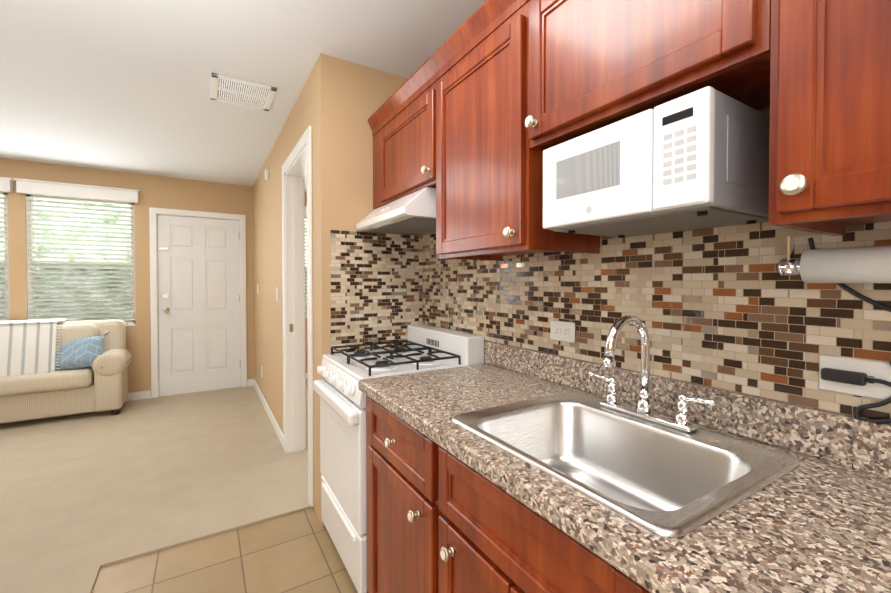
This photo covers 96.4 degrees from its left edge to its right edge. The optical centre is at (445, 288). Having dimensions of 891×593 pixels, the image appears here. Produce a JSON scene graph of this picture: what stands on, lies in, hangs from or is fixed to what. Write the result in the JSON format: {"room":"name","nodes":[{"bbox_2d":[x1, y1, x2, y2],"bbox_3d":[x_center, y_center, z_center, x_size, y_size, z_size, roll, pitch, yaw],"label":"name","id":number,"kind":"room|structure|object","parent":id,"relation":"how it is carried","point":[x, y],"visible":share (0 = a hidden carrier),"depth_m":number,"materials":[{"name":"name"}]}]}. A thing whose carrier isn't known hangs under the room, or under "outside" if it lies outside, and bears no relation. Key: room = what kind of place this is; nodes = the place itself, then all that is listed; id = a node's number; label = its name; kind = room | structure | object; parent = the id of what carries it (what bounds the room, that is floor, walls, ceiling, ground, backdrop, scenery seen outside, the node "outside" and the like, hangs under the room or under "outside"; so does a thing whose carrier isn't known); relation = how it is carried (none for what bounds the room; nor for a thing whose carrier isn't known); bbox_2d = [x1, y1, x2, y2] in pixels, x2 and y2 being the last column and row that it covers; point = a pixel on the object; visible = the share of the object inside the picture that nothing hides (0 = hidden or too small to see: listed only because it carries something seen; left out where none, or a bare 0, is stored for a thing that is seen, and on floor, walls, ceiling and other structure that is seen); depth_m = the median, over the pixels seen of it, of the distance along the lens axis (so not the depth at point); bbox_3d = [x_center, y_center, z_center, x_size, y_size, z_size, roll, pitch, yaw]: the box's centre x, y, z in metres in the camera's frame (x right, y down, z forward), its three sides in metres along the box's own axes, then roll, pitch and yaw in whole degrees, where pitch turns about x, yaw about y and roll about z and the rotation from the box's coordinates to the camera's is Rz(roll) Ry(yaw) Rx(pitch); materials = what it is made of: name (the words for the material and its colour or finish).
{"room":"kitchen","nodes":[
{"label":"kitchen","id":0,"kind":"room"},
{"bbox_2d":[0,158,307,392],"bbox_3d":[-2.877,-0.021,4.702,6.740,2.476,0.120,-1,1,-31],"label":"wall","id":1,"kind":"structure","parent":0,"point":[177,193],"depth_m":4.36,"materials":[{"name":"beige paint"}]},
{"bbox_2d":[0,192,9,319],"bbox_3d":[-4.617,-0.261,3.632,0.920,1.352,0.122,-1,1,-31],"label":"window","id":2,"kind":"structure","parent":1,"relation":"in","point":[4,195],"depth_m":3.84,"materials":[{"name":"white plastic"}]},
{"bbox_2d":[0,177,14,320],"bbox_3d":[-4.578,-0.327,3.567,1.024,1.442,0.124,-1,1,-31],"label":"window blinds","id":3,"kind":"object","parent":2,"relation":"attached to","point":[6,184],"visible":0.69,"depth_m":3.81,"materials":[{"name":"white plastic"}]},
{"bbox_2d":[26,194,135,325],"bbox_3d":[-3.759,-0.269,4.151,0.844,1.352,0.122,-1,1,-31],"label":"window","id":4,"kind":"structure","parent":1,"relation":"in","point":[29,197],"depth_m":4.13,"materials":[{"name":"white plastic"}]},
{"bbox_2d":[14,178,139,323],"bbox_3d":[-3.721,-0.335,4.086,0.948,1.442,0.124,-1,1,-31],"label":"window blinds","id":5,"kind":"object","parent":4,"relation":"attached to","point":[49,188],"visible":0.85,"depth_m":4.09,"materials":[{"name":"white plastic"}]},
{"bbox_2d":[126,390,150,400],"bbox_3d":[-4.429,1.178,3.702,2.730,0.085,0.013,-1,1,-31],"label":"baseboard","id":6,"kind":"structure","parent":1,"relation":"attached to","point":[147,395],"depth_m":4.35,"materials":[{"name":"white paint"}]},
{"bbox_2d":[149,207,246,397],"bbox_3d":[-2.881,0.184,4.692,0.950,2.167,0.138,-1,1,-31],"label":"door frame","id":7,"kind":"structure","parent":1,"relation":"attached to","point":[153,234],"depth_m":4.48,"materials":[{"name":"white paint"}]},
{"bbox_2d":[157,215,240,395],"bbox_3d":[-2.856,0.189,4.653,0.813,2.033,0.124,-1,1,-31],"label":"entry door","id":8,"kind":"structure","parent":1,"relation":"in","point":[199,302],"depth_m":4.65,"materials":[{"name":"white paint"}]},
{"bbox_2d":[0,379,312,592],"bbox_3d":[-1.008,1.308,1.633,6.740,0.112,7.340,-1,1,-31],"label":"floor carpet","id":9,"kind":"object","parent":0,"point":[85,498],"visible":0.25,"depth_m":2.55,"materials":[{"name":"beige carpet"}]},
{"bbox_2d":[0,318,131,423],"bbox_3d":[-3.764,0.760,3.708,1.300,0.921,0.548,-1,1,-31],"label":"sofa","id":10,"kind":"object","parent":9,"relation":"on","point":[54,367],"visible":1,"depth_m":3.66,"materials":[{"name":"fabric"}]},
{"bbox_2d":[0,318,66,375],"bbox_3d":[-3.897,0.538,3.669,0.596,0.476,0.405,-1,1,-31],"label":"throw blanket","id":11,"kind":"object","parent":10,"relation":"on","point":[37,346],"depth_m":3.59,"materials":[{"name":"fabric"}]},
{"bbox_2d":[91,508,357,592],"bbox_3d":[0.209,1.332,0.477,1.655,0.100,4.100,-1,1,-31],"label":"floor","id":12,"kind":"structure","parent":0,"point":[296,552],"depth_m":1.82,"materials":[{"name":"beige tile"}]},
{"bbox_2d":[366,395,413,592],"bbox_3d":[0.101,0.827,1.419,0.610,0.880,0.632,-1,1,-31],"label":"base cabinet","id":13,"kind":"object","parent":12,"relation":"on","point":[389,439],"depth_m":1.32,"materials":[{"name":"brown wood"}]},
{"bbox_2d":[313,324,483,592],"bbox_3d":[-0.251,0.738,1.952,0.641,1.042,0.623,-1,1,-31],"label":"range","id":14,"kind":"object","parent":12,"relation":"on","point":[342,373],"visible":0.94,"depth_m":1.79,"materials":[{"name":"white metal"}]},
{"bbox_2d":[414,428,593,592],"bbox_3d":[0.384,0.835,0.951,0.610,0.880,0.714,-1,1,-31],"label":"base cabinet","id":15,"kind":"object","parent":12,"relation":"on","point":[439,519],"depth_m":0.88,"materials":[{"name":"brown wood"}]},
{"bbox_2d":[594,553,650,592],"bbox_3d":[0.694,0.842,0.439,0.610,0.880,0.731,-1,1,-31],"label":"base cabinet","id":16,"kind":"object","parent":12,"relation":"on","point":[607,579],"depth_m":0.59,"materials":[{"name":"brown wood"}]},
{"bbox_2d":[358,341,890,592],"bbox_3d":[0.739,0.334,0.348,0.624,0.140,3.113,-1,1,-31],"label":"countertop","id":17,"kind":"structure","parent":16,"relation":"on","point":[818,520],"depth_m":0.73,"materials":[{"name":"stone"}]},
{"bbox_2d":[452,392,799,537],"bbox_3d":[0.372,0.443,0.953,0.490,0.194,0.610,-1,1,-31],"label":"sink","id":18,"kind":"object","parent":17,"relation":"in","point":[660,479],"visible":0.69,"depth_m":1.00,"materials":[{"name":"silver metal"}]},
{"bbox_2d":[589,315,716,431],"bbox_3d":[0.477,0.206,1.035,0.197,0.276,0.355,-1,1,-31],"label":"faucet","id":19,"kind":"object","parent":17,"relation":"on","point":[680,420],"visible":1,"depth_m":1.05,"materials":[{"name":"silver metal"}]},
{"bbox_2d":[0,0,485,192],"bbox_3d":[-1.008,-1.262,1.594,6.740,0.100,7.340,-1,1,-31],"label":"ceiling","id":20,"kind":"structure","parent":0,"point":[120,85],"depth_m":2.18,"materials":[{"name":"white paint"}]},
{"bbox_2d":[210,73,276,110],"bbox_3d":[-1.266,-1.219,2.490,0.345,0.012,0.360,-1,1,-31],"label":"ceiling vent","id":21,"kind":"object","parent":20,"relation":"in","point":[231,90],"visible":1,"depth_m":2.47,"materials":[{"name":"white paint"}]},
{"bbox_2d":[253,53,343,526],"bbox_3d":[-1.460,-0.003,3.538,0.120,2.476,3.340,-1,1,-31],"label":"wall","id":22,"kind":"structure","parent":0,"point":[318,106],"depth_m":2.24,"materials":[{"name":"beige paint"}]},
{"bbox_2d":[252,379,282,445],"bbox_3d":[-1.811,1.173,4.001,0.020,0.085,2.215,-1,1,-31],"label":"baseboard","id":23,"kind":"structure","parent":22,"relation":"attached to","point":[276,427],"depth_m":3.72,"materials":[{"name":"white paint"}]},
{"bbox_2d":[265,168,269,179],"bbox_3d":[-1.664,-1.068,3.713,0.029,0.110,0.110,-1,1,-31],"label":"smoke detector","id":24,"kind":"object","parent":22,"relation":"attached to","point":[267,173],"visible":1,"depth_m":3.68,"materials":[{"name":"white plastic"}]},
{"bbox_2d":[276,287,278,301],"bbox_3d":[-1.397,0.048,3.307,0.010,0.118,0.075,-1,1,-31],"label":"light switch","id":25,"kind":"object","parent":22,"relation":"attached to","point":[277,293],"visible":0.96,"depth_m":3.29,"materials":[{"name":"white plastic"}]},
{"bbox_2d":[282,125,313,506],"bbox_3d":[-0.937,0.157,2.676,0.152,2.158,0.920,-1,1,-31],"label":"trim","id":26,"kind":"structure","parent":22,"relation":"attached to","point":[296,166],"depth_m":2.98,"materials":[{"name":"white paint"}]},
{"bbox_2d":[343,60,417,235],"bbox_3d":[0.529,0.007,2.859,2.580,2.476,0.120,-1,1,-31],"label":"wall","id":27,"kind":"structure","parent":0,"point":[368,92],"depth_m":2.17,"materials":[{"name":"beige paint"}]},
{"bbox_2d":[330,230,422,352],"bbox_3d":[-0.372,0.078,2.241,0.547,0.780,0.007,-1,1,-31],"label":"tile backsplash","id":28,"kind":"structure","parent":27,"relation":"attached to","point":[376,287],"depth_m":2.22,"materials":[{"name":"tile"}]},
{"bbox_2d":[505,107,890,423],"bbox_3d":[0.892,0.039,0.811,0.120,2.476,3.760,-1,1,-31],"label":"wall","id":29,"kind":"structure","parent":0,"point":[766,111],"depth_m":0.93,"materials":[{"name":"beige paint"}]},
{"bbox_2d":[369,72,423,208],"bbox_3d":[-0.072,-0.497,1.949,0.338,0.743,0.781,-1,1,-31],"label":"upper cabinet","id":30,"kind":"object","parent":29,"relation":"attached to","point":[398,132],"depth_m":1.87,"materials":[{"name":"brown wood"}]},
{"bbox_2d":[356,187,435,235],"bbox_3d":[-0.148,-0.369,1.999,0.417,0.134,0.616,-1,1,-31],"label":"range hood","id":31,"kind":"object","parent":30,"relation":"attached to","point":[414,213],"visible":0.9,"depth_m":1.81,"materials":[{"name":"white metal"}]},
{"bbox_2d":[424,0,503,260],"bbox_3d":[0.241,-0.489,1.432,0.338,0.743,0.616,-1,1,-31],"label":"upper cabinet","id":32,"kind":"object","parent":29,"relation":"attached to","point":[479,111],"depth_m":1.39,"materials":[{"name":"brown wood"}]},
{"bbox_2d":[504,0,707,255],"bbox_3d":[0.516,-0.482,0.978,0.338,0.743,0.695,-1,1,-31],"label":"upper cabinet","id":33,"kind":"object","parent":29,"relation":"attached to","point":[573,69],"depth_m":1.00,"materials":[{"name":"brown wood"}]},
{"bbox_2d":[543,86,769,237],"bbox_3d":[0.508,-0.274,0.981,0.332,0.252,0.416,-1,1,-31],"label":"microwave","id":34,"kind":"object","parent":33,"relation":"attached to","point":[697,159],"visible":0.9,"depth_m":0.82,"materials":[{"name":"white plastic"}]},
{"bbox_2d":[423,115,890,418],"bbox_3d":[0.838,0.040,0.778,0.007,0.875,3.760,-1,1,-31],"label":"tile backsplash","id":35,"kind":"structure","parent":29,"relation":"attached to","point":[731,308],"depth_m":1.06,"materials":[{"name":"tile"}]},
{"bbox_2d":[550,320,574,342],"bbox_3d":[0.424,0.155,1.449,0.007,0.072,0.116,-1,1,-31],"label":"outlet","id":36,"kind":"object","parent":35,"relation":"attached to","point":[562,331],"visible":1,"depth_m":1.45,"materials":[{"name":"white plastic"}]},
{"bbox_2d":[819,355,890,399],"bbox_3d":[0.821,0.177,0.794,0.007,0.072,0.116,-1,1,-31],"label":"outlet","id":37,"kind":"object","parent":35,"relation":"attached to","point":[877,370],"visible":0.83,"depth_m":0.79,"materials":[{"name":"white plastic"}]},
{"bbox_2d":[808,238,890,422],"bbox_3d":[0.841,0.078,0.742,0.025,0.372,0.265,-1,1,-31],"label":"power cord","id":38,"kind":"object","parent":37,"relation":"attached to","point":[847,377],"visible":0.81,"depth_m":0.78,"materials":[{"name":"black plastic"}]},
{"bbox_2d":[708,0,890,235],"bbox_3d":[0.854,-0.474,0.419,0.338,0.743,0.867,-1,1,-31],"label":"upper cabinet","id":39,"kind":"object","parent":29,"relation":"attached to","point":[822,68],"depth_m":0.60,"materials":[{"name":"brown wood"}]},
{"bbox_2d":[778,237,890,282],"bbox_3d":[0.816,-0.058,0.675,0.068,0.096,0.408,-1,1,-31],"label":"paper towel holder","id":40,"kind":"object","parent":39,"relation":"attached to","point":[869,264],"visible":1,"depth_m":0.75,"materials":[{"name":"white paper"}]},
{"label":"outside","id":41,"kind":"structure","parent":0,"visible":0},
{"bbox_2d":[0,196,306,319],"bbox_3d":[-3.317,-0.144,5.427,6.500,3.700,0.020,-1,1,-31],"label":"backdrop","id":42,"kind":"structure","parent":41,"point":[65,214],"depth_m":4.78,"materials":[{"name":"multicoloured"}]},
{"bbox_3d":[-1.708,-0.288,5.392,0.860,1.352,0.122,-1,1,-31],"label":"window","id":43,"kind":"structure","parent":0,"visible":0},
{"bbox_2d":[305,206,306,316],"bbox_3d":[-1.669,-0.354,5.327,0.964,1.442,0.124,-1,1,-31],"label":"window blinds","id":44,"kind":"object","parent":43,"relation":"attached to","point":[306,263],"depth_m":5.26,"materials":[{"name":"white"}]}
]}

